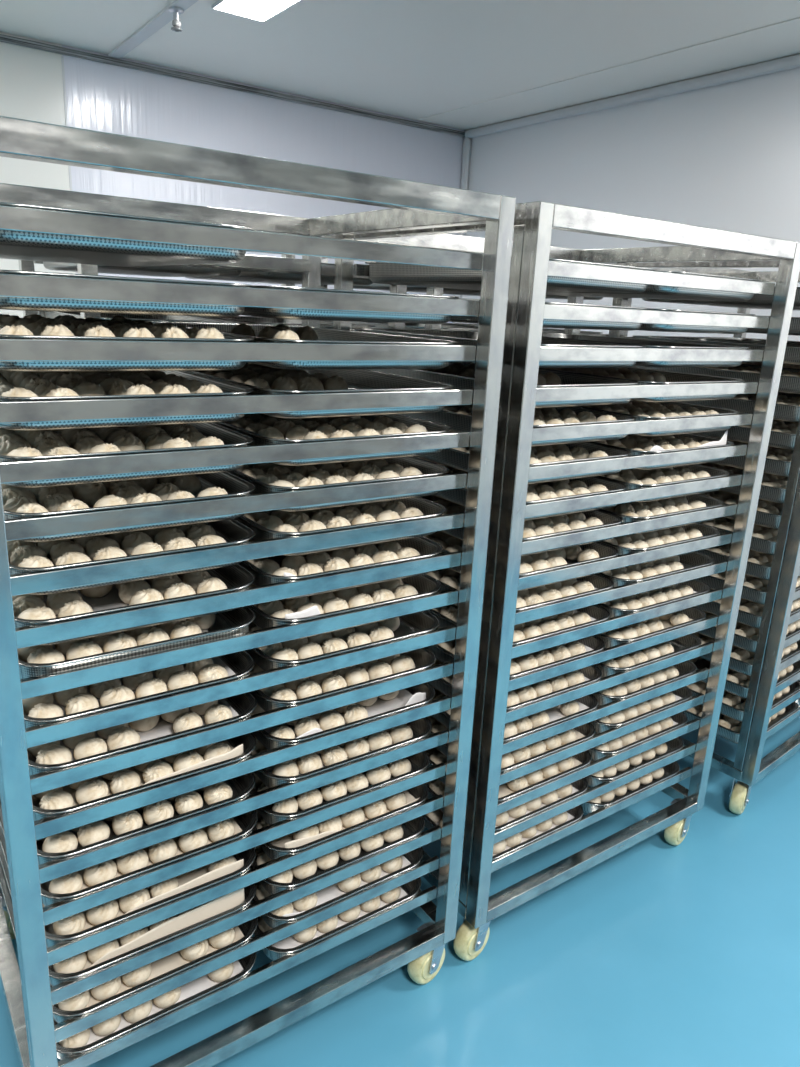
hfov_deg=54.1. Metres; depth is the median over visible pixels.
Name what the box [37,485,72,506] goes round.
bun
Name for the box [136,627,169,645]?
bun
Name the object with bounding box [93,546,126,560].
bun
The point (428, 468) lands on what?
baking tray
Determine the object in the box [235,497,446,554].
baking tray
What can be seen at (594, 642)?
baking tray
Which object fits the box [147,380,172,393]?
bun
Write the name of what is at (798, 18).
trim
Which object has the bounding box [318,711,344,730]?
bun
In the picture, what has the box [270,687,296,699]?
bun
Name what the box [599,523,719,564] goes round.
baking tray
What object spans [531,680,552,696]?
bun
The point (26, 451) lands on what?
bun
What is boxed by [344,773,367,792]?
bun
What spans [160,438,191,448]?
bun
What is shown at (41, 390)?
bun
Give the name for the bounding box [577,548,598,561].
bun
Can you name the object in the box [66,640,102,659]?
bun
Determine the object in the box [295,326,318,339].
bun
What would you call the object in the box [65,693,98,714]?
bun
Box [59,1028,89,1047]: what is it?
bun
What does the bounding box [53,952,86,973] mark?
bun
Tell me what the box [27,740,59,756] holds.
bun
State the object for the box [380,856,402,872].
bun
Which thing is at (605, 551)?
baking tray
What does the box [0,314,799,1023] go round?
buns
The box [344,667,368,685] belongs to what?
bun
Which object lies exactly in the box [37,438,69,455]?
bun
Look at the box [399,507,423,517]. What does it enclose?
bun
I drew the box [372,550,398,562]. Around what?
bun
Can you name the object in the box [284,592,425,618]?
sheet
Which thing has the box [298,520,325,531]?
bun
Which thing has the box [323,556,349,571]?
bun
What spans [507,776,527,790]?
bun
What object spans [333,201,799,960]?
rack
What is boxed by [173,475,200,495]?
bun
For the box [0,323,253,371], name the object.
baking tray
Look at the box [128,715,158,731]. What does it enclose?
bun
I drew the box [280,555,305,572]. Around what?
bun
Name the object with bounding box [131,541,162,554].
bun
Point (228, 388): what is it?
baking tray
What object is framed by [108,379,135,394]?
bun
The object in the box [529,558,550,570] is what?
bun
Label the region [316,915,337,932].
bun
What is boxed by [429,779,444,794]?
bun
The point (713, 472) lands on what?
baking tray
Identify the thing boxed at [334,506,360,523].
bun
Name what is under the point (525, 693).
bun
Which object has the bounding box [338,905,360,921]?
bun
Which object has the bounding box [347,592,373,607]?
bun
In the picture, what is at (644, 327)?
baking tray
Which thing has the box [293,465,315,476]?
bun
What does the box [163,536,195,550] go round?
bun
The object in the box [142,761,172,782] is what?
bun
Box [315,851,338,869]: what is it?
bun
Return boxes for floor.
[0,716,799,1066]
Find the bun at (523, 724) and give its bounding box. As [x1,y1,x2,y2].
[512,717,531,732]
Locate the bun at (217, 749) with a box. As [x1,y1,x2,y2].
[203,743,231,759]
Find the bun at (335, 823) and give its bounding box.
[316,816,341,832]
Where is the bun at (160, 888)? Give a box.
[150,877,178,897]
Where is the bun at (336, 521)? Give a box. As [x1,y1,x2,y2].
[326,516,350,527]
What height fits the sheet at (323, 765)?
0.006 m
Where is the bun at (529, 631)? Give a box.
[521,624,542,638]
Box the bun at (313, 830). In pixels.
[293,824,318,839]
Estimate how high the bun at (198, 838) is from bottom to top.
0.046 m
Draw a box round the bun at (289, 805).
[272,797,297,812]
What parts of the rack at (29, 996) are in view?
post, tray rail, tray rail, tray rail, tray rail, tray rail, tray rail, tray rail, tray rail, tray rail, tray rail, tray rail, tray rail, tray rail, tray rail, tray rail, tray rail, tray rail, tray rail, tray rail, post, post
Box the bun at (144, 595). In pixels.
[129,588,163,604]
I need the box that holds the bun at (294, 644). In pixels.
[281,637,307,651]
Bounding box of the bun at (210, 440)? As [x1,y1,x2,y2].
[195,436,223,445]
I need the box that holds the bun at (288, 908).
[270,903,293,915]
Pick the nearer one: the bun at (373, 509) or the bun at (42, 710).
the bun at (42, 710)
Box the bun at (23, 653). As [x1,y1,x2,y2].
[17,645,52,662]
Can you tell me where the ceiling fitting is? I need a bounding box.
[168,6,183,31]
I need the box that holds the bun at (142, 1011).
[123,1000,151,1022]
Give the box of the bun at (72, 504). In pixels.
[56,499,88,510]
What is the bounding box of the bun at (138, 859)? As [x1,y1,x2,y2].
[116,849,148,873]
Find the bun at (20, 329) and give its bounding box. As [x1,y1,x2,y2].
[0,324,33,334]
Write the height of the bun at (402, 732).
0.045 m
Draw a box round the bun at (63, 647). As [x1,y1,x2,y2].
[54,638,88,655]
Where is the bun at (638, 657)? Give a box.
[629,651,647,664]
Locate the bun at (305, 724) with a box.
[294,717,319,736]
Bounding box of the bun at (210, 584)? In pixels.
[196,577,226,593]
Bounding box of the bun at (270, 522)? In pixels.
[257,515,283,529]
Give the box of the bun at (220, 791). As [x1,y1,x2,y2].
[203,782,232,804]
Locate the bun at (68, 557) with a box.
[55,552,90,565]
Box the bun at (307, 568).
[297,563,322,575]
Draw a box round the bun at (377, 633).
[369,625,393,641]
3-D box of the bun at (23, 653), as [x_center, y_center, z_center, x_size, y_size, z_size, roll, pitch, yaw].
[-0.618,0.194,1.325,0.057,0.044,0.054,-2,17,-17]
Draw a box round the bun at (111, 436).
[104,429,132,443]
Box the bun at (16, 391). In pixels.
[1,387,37,396]
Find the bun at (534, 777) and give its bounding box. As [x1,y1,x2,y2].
[524,769,542,783]
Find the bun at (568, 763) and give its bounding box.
[556,757,573,771]
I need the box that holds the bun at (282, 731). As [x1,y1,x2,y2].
[270,725,294,738]
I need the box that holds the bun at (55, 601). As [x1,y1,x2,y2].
[46,591,82,614]
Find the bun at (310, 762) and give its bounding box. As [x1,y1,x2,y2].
[297,753,321,773]
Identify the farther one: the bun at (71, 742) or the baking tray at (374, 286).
the baking tray at (374, 286)
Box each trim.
[0,34,464,136]
[61,56,77,273]
[108,0,197,58]
[417,17,799,119]
[452,137,470,322]
[465,54,799,137]
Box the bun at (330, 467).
[317,462,342,475]
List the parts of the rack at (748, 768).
post, post, post, tray rail, tray rail, tray rail, tray rail, tray rail, tray rail, tray rail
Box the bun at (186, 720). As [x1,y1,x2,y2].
[173,711,202,732]
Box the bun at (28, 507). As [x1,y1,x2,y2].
[16,503,48,512]
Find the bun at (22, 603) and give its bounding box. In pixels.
[13,595,45,617]
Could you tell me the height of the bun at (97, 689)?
0.041 m
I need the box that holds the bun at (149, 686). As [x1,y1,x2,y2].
[135,678,166,697]
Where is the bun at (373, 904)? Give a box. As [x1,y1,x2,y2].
[360,896,380,911]
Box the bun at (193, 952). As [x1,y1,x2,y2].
[180,939,207,960]
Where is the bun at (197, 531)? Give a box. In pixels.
[185,523,215,545]
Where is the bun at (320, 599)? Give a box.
[309,592,334,606]
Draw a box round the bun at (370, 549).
[354,544,378,557]
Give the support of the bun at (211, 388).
on the baking tray at (228, 388)
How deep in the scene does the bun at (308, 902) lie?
1.72 m
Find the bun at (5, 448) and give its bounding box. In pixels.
[0,440,28,455]
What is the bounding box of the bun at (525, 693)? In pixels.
[515,686,536,702]
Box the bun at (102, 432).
[95,427,121,440]
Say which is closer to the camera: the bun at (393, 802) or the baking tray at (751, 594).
the bun at (393, 802)
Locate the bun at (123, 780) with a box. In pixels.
[110,770,139,793]
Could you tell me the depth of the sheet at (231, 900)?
1.53 m
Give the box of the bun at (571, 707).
[560,700,579,715]
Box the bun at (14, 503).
[3,495,37,511]
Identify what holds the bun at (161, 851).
on the sheet at (237, 828)
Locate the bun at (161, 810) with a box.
[143,800,173,824]
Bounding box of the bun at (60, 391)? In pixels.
[45,387,78,396]
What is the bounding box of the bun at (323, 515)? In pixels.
[310,509,334,525]
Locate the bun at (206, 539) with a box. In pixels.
[197,535,225,545]
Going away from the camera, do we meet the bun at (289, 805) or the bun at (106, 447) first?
the bun at (106, 447)
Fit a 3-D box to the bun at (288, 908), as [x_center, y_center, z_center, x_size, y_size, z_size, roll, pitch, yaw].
[-0.260,0.819,1.711,0.056,0.045,0.055,-4,17,-22]
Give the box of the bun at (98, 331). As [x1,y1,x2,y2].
[84,325,114,336]
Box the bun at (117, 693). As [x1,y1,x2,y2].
[100,685,134,706]
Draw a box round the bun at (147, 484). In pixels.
[132,478,157,492]
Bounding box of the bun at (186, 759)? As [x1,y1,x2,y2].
[173,751,203,771]
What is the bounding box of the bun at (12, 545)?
[7,540,34,562]
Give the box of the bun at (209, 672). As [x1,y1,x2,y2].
[197,664,227,682]
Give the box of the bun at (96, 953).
[87,939,118,963]
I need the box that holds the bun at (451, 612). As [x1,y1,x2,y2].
[440,606,457,621]
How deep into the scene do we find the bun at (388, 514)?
1.59 m
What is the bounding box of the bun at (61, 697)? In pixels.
[54,686,86,705]
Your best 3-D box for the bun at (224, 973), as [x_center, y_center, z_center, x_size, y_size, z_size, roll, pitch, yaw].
[-0.380,0.917,1.658,0.056,0.046,0.056,-3,17,-20]
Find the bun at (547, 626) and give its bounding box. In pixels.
[538,620,560,633]
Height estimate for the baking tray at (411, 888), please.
0.053 m
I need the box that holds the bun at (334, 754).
[321,745,346,765]
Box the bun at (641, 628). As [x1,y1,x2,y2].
[631,622,649,635]
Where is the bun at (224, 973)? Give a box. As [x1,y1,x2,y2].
[208,963,233,981]
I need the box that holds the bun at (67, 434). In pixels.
[60,428,88,447]
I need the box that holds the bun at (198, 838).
[178,829,207,851]
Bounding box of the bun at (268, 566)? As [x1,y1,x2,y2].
[254,559,279,573]
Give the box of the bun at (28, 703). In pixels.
[22,693,53,714]
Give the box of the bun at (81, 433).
[70,430,99,448]
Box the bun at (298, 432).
[284,425,309,439]
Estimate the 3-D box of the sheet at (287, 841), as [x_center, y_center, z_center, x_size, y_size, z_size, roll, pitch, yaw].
[-0.260,0.572,1.951,0.348,0.048,0.570,-9,20,-34]
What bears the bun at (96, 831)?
on the baking tray at (242, 785)
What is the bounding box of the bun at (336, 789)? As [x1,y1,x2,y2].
[321,780,346,800]
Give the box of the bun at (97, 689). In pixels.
[89,679,120,697]
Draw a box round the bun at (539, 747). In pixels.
[527,740,545,755]
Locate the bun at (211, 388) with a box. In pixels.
[195,384,222,392]
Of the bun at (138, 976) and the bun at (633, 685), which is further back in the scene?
the bun at (633, 685)
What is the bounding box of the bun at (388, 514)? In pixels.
[375,509,399,521]
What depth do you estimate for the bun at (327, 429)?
1.53 m
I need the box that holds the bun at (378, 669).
[367,661,392,679]
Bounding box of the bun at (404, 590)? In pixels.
[393,584,417,597]
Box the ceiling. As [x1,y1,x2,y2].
[0,0,799,130]
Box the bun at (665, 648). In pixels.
[654,642,673,655]
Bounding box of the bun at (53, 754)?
[35,745,71,763]
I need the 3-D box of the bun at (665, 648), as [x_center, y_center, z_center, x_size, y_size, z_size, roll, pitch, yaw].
[0.777,0.342,2.307,0.057,0.044,0.054,4,16,3]
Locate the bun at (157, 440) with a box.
[144,433,173,449]
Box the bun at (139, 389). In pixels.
[125,383,154,394]
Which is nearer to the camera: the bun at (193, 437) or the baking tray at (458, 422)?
the bun at (193, 437)
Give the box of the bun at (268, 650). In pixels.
[258,642,282,656]
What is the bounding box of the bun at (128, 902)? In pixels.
[119,888,149,912]
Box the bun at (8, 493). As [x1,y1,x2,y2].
[2,487,35,505]
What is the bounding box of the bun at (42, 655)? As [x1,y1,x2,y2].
[27,647,64,663]
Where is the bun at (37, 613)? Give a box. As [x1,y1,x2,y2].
[18,606,55,619]
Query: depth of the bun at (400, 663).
1.72 m
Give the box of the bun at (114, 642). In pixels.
[103,633,136,652]
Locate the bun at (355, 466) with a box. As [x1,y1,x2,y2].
[342,460,364,474]
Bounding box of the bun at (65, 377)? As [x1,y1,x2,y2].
[56,372,86,386]
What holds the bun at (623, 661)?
on the baking tray at (684, 643)
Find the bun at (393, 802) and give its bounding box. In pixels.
[384,792,406,810]
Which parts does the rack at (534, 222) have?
post, tray rail, post, post, tray rail, tray rail, tray rail, tray rail, tray rail, tray rail, tray rail, tray rail, tray rail, tray rail, tray rail, tray rail, tray rail, tray rail, tray rail, tray rail, tray rail, tray rail, post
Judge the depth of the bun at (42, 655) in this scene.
1.27 m
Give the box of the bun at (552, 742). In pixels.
[542,735,560,749]
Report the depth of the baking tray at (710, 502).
2.12 m
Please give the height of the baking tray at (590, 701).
0.053 m
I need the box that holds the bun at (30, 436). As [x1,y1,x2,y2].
[24,430,52,447]
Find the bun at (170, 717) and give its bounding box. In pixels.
[161,707,188,722]
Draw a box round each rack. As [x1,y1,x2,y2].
[0,116,515,1066]
[18,236,406,328]
[320,254,631,336]
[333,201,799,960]
[609,260,799,813]
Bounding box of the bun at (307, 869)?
[291,859,316,879]
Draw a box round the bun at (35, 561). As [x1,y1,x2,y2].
[18,555,53,567]
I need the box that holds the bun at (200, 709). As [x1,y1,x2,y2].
[189,700,217,714]
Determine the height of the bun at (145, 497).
0.044 m
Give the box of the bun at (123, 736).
[106,726,140,749]
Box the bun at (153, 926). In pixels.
[149,915,177,929]
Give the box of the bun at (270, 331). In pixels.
[258,326,280,337]
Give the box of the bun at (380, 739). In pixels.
[367,731,391,750]
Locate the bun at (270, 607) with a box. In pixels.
[258,600,283,615]
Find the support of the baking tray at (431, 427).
in the rack at (29, 996)
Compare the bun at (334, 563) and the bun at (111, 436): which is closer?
the bun at (111, 436)
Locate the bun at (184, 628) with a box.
[169,621,201,638]
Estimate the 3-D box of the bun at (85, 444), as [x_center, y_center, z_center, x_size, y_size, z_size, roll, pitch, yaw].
[-0.510,-0.138,1.297,0.053,0.047,0.056,17,21,40]
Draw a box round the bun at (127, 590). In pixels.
[119,580,150,603]
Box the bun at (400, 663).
[390,655,414,673]
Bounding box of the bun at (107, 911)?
[86,900,118,924]
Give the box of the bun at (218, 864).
[208,856,235,871]
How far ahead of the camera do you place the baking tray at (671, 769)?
2.32 m
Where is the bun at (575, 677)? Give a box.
[564,670,584,686]
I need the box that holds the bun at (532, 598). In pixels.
[523,593,543,605]
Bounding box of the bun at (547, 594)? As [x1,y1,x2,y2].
[539,588,561,601]
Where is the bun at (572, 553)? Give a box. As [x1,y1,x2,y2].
[563,546,580,559]
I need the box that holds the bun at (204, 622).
[186,614,214,629]
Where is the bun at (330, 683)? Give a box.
[321,675,346,692]
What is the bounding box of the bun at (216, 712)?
[204,704,232,724]
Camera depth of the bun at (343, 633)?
1.67 m
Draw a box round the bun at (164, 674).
[155,664,183,683]
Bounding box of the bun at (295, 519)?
[283,512,310,530]
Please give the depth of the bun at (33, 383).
1.27 m
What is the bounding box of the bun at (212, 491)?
[197,487,227,496]
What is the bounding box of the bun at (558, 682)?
[549,676,567,691]
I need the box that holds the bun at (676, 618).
[670,612,688,625]
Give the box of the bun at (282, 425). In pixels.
[272,419,295,435]
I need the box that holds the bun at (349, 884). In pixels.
[337,873,360,891]
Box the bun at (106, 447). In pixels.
[89,443,120,452]
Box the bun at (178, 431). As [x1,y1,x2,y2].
[170,424,197,438]
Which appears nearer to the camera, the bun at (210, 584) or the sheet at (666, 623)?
the bun at (210, 584)
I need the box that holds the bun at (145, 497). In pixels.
[129,492,161,503]
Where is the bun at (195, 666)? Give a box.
[184,658,212,675]
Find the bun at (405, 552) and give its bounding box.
[396,547,419,558]
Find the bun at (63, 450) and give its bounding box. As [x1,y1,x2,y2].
[47,446,79,455]
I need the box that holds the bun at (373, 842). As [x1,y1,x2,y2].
[359,833,383,851]
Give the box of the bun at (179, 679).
[167,670,197,690]
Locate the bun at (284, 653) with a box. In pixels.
[271,647,297,659]
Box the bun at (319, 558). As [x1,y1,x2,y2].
[305,551,330,568]
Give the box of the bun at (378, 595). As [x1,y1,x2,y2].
[371,588,395,602]
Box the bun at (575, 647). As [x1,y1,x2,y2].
[565,641,585,655]
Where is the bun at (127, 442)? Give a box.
[112,434,144,450]
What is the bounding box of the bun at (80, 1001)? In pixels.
[58,990,89,1010]
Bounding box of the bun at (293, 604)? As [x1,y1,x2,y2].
[284,596,309,612]
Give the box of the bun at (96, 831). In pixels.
[77,821,109,845]
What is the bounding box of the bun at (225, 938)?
[208,928,234,948]
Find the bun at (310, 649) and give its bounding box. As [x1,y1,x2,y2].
[297,642,322,658]
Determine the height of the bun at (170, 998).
0.044 m
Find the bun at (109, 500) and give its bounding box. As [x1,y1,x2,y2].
[93,494,126,507]
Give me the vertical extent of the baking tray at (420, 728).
0.053 m
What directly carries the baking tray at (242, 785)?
in the rack at (29, 996)
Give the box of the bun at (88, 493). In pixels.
[73,482,107,506]
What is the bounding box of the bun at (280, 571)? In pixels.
[272,566,296,575]
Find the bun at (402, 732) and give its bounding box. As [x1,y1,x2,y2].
[389,724,412,742]
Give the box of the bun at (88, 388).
[73,382,106,395]
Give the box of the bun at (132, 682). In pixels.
[122,671,152,689]
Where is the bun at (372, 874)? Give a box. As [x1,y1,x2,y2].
[360,865,381,882]
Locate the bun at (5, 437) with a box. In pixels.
[0,434,29,446]
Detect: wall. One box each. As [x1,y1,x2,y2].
[0,32,464,322]
[459,67,799,340]
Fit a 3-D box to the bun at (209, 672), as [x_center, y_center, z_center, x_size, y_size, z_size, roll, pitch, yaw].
[-0.350,0.266,1.466,0.057,0.044,0.057,8,17,18]
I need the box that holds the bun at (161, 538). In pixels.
[154,527,184,548]
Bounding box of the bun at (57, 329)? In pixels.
[40,323,74,335]
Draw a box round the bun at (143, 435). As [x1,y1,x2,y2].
[137,426,166,444]
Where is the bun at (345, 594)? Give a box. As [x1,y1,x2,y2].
[333,587,357,601]
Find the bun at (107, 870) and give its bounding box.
[83,860,116,886]
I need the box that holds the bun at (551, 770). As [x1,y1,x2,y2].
[541,763,557,778]
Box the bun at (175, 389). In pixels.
[159,384,189,393]
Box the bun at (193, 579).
[182,570,210,592]
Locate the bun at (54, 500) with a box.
[44,492,73,511]
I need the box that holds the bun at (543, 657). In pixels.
[534,650,553,665]
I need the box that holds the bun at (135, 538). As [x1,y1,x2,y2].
[121,531,153,555]
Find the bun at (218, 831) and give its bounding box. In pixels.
[207,819,234,841]
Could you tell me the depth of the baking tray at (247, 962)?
1.55 m
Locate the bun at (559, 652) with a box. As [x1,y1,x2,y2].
[550,645,570,661]
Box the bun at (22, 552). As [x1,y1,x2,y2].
[10,545,47,565]
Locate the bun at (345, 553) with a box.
[330,547,355,562]
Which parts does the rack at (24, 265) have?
post, tray rail, post, tray rail, tray rail, post, post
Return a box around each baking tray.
[0,202,252,266]
[0,270,252,316]
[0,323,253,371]
[0,371,252,430]
[0,422,253,487]
[0,798,255,947]
[0,825,255,985]
[0,845,257,1022]
[0,862,256,1059]
[4,472,255,541]
[9,518,254,594]
[14,563,254,644]
[18,606,254,678]
[24,650,254,731]
[27,692,256,774]
[32,733,255,820]
[36,772,254,864]
[40,810,257,905]
[43,261,240,276]
[45,311,244,323]
[154,322,457,369]
[186,263,372,284]
[189,362,453,417]
[199,316,376,326]
[214,414,451,465]
[228,456,447,510]
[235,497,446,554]
[239,536,442,598]
[241,285,458,323]
[245,611,438,678]
[248,574,441,638]
[249,751,429,824]
[250,647,435,710]
[250,717,431,787]
[250,816,424,894]
[251,847,422,927]
[252,682,434,749]
[252,783,428,859]
[253,877,420,960]
[352,321,505,330]
[353,282,508,294]
[361,328,643,367]
[365,257,654,292]
[366,361,638,407]
[402,406,634,445]
[414,456,626,520]
[416,442,629,483]
[423,805,582,859]
[425,750,591,800]
[426,635,604,683]
[427,605,609,648]
[427,777,587,830]
[428,665,601,709]
[428,722,594,771]
[431,694,597,744]
[436,574,613,624]
[437,542,618,590]
[441,509,622,555]
[443,293,602,299]
[444,323,602,333]
[448,298,648,330]
[508,271,761,300]
[540,367,743,401]
[542,333,749,366]
[578,400,739,435]
[581,761,679,813]
[585,737,683,787]
[588,712,687,760]
[590,686,692,733]
[591,433,733,468]
[592,660,696,706]
[594,634,701,677]
[595,607,705,648]
[596,579,710,617]
[597,464,729,501]
[598,494,723,533]
[598,552,714,593]
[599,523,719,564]
[632,364,799,393]
[633,335,799,364]
[637,308,754,333]
[642,287,799,307]
[679,392,799,422]
[683,701,798,743]
[691,680,799,721]
[692,416,795,449]
[694,601,799,628]
[694,659,799,698]
[696,575,799,604]
[697,550,770,580]
[697,626,799,652]
[698,633,799,675]
[701,517,775,554]
[703,337,799,343]
[708,305,799,310]
[710,455,790,476]
[720,481,785,503]
[722,503,780,529]
[745,315,799,335]
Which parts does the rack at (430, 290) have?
post, post, tray rail, post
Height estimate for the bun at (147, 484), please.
0.047 m
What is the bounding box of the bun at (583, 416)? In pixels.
[576,411,595,421]
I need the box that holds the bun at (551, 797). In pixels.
[540,790,557,804]
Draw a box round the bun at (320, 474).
[306,469,330,483]
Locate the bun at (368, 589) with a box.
[356,583,380,595]
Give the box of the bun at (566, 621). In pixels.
[554,615,574,628]
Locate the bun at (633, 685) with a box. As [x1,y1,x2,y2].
[621,679,640,693]
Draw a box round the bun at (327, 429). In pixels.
[312,423,336,437]
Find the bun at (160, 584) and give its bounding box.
[151,575,181,594]
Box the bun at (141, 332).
[123,327,154,337]
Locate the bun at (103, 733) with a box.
[96,723,127,738]
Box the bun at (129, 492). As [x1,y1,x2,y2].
[116,485,146,503]
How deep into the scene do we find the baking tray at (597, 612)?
1.99 m
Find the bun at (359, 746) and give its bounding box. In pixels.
[344,737,368,757]
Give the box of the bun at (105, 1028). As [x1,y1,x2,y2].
[92,1014,120,1035]
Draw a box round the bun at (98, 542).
[85,536,119,560]
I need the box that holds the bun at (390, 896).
[380,887,400,902]
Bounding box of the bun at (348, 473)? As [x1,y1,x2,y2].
[333,467,355,481]
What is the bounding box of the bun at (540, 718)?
[528,711,549,727]
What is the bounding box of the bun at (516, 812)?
[508,803,526,817]
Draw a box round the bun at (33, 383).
[24,377,51,391]
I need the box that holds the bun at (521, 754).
[511,746,530,762]
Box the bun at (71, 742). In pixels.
[62,731,94,748]
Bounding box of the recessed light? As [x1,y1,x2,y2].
[212,0,300,21]
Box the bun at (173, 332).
[161,327,188,337]
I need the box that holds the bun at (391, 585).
[379,579,402,591]
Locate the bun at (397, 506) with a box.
[383,501,405,513]
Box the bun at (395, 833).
[381,825,402,842]
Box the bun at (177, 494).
[166,491,193,499]
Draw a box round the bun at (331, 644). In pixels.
[321,637,347,653]
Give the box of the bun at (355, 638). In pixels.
[346,632,370,647]
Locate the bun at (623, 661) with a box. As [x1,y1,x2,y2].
[614,655,634,667]
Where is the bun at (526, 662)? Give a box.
[516,654,537,671]
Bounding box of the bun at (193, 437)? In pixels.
[181,430,205,446]
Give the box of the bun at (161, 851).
[148,839,176,862]
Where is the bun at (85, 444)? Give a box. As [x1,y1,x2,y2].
[74,436,105,453]
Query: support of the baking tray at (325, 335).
in the rack at (29, 996)
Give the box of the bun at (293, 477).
[279,472,303,485]
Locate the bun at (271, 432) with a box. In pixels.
[257,426,283,438]
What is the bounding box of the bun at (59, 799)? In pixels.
[39,790,73,809]
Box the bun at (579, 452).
[570,447,588,458]
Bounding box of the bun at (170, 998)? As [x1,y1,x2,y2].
[152,987,180,1007]
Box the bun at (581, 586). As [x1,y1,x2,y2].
[572,580,593,593]
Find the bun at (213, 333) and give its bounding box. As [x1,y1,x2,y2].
[195,326,224,338]
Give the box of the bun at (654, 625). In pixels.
[645,619,663,632]
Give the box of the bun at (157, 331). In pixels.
[149,324,169,337]
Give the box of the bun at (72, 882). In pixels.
[49,871,82,893]
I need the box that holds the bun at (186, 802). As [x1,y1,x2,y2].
[175,791,202,814]
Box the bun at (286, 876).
[269,869,292,882]
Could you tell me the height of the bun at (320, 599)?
0.044 m
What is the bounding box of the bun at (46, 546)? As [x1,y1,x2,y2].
[37,539,69,557]
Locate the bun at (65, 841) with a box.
[42,831,77,852]
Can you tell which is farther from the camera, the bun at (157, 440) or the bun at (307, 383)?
the bun at (307, 383)
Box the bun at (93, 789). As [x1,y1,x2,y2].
[75,779,108,803]
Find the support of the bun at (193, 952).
on the sheet at (175, 960)
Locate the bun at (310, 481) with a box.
[295,476,322,486]
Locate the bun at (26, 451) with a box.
[6,447,42,456]
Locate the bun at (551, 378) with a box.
[543,372,560,384]
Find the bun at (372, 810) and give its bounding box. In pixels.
[363,800,385,818]
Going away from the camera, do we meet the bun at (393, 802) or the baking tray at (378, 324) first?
the bun at (393, 802)
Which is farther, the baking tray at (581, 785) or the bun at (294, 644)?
the baking tray at (581, 785)
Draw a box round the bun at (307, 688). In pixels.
[295,680,321,698]
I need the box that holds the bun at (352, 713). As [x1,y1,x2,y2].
[343,704,367,722]
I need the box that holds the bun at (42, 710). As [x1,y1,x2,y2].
[28,703,62,717]
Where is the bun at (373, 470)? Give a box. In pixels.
[357,464,380,477]
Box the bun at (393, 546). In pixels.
[376,541,400,552]
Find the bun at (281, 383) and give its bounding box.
[271,376,297,390]
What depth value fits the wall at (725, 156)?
3.97 m
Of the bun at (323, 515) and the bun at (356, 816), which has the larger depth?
the bun at (356, 816)
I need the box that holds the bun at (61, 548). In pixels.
[49,541,84,563]
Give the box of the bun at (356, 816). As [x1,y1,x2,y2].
[340,808,364,827]
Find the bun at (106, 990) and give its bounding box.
[90,977,120,999]
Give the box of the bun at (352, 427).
[337,422,361,435]
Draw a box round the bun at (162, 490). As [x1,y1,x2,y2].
[150,482,179,500]
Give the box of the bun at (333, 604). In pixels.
[322,597,348,612]
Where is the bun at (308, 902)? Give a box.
[292,893,317,911]
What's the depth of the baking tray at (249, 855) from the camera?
1.46 m
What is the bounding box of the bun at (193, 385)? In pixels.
[182,379,203,392]
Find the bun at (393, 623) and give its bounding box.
[377,617,399,630]
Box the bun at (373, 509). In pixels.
[360,503,383,517]
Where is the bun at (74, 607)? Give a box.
[58,599,92,617]
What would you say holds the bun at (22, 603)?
on the sheet at (112, 599)
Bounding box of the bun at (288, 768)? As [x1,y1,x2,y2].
[272,760,298,775]
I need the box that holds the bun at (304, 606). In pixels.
[296,602,323,613]
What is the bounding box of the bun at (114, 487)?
[108,480,138,495]
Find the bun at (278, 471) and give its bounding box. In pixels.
[266,465,290,478]
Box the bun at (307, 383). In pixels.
[297,375,323,390]
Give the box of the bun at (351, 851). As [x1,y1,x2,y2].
[337,842,360,860]
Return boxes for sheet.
[40,740,242,805]
[43,574,176,617]
[50,818,241,889]
[52,620,207,659]
[52,855,243,929]
[53,656,234,715]
[60,699,238,760]
[83,888,243,969]
[85,926,243,1007]
[86,960,243,1044]
[256,791,419,847]
[257,886,407,948]
[264,689,425,737]
[268,739,393,774]
[270,555,294,575]
[283,855,410,916]
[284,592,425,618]
[427,784,578,826]
[434,688,588,733]
[435,750,581,797]
[436,723,584,763]
[436,812,574,855]
[650,430,727,450]
[660,613,692,628]
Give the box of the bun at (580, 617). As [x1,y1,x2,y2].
[571,612,590,624]
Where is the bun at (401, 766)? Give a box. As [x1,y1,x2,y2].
[388,758,410,776]
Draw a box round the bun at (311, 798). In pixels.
[296,789,322,809]
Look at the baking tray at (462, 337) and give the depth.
1.88 m
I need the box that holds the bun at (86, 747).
[73,736,106,759]
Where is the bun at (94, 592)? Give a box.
[79,584,112,597]
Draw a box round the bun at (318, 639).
[307,632,331,647]
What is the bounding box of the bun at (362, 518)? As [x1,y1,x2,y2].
[351,513,376,524]
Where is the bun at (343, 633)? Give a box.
[331,627,354,641]
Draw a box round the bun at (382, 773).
[365,765,390,784]
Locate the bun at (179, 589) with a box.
[163,582,195,598]
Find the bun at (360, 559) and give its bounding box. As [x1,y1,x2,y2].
[348,553,373,566]
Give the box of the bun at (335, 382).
[323,375,347,389]
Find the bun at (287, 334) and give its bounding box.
[274,329,299,339]
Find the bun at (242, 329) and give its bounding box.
[231,323,255,336]
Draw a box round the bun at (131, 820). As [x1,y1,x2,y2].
[112,810,142,834]
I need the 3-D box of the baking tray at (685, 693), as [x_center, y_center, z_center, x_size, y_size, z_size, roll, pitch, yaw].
[0.546,0.448,2.530,0.422,0.053,0.682,-8,20,-34]
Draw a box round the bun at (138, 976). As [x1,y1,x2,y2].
[121,964,151,986]
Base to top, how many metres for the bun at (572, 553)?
0.043 m
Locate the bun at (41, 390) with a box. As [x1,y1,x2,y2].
[34,383,61,396]
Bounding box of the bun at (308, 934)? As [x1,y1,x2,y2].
[293,925,316,942]
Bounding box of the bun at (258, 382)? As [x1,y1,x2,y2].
[244,377,269,388]
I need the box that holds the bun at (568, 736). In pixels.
[557,729,575,744]
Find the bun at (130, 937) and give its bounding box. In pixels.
[120,927,147,945]
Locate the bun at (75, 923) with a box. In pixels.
[53,912,84,934]
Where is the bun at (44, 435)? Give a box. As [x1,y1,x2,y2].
[33,431,64,448]

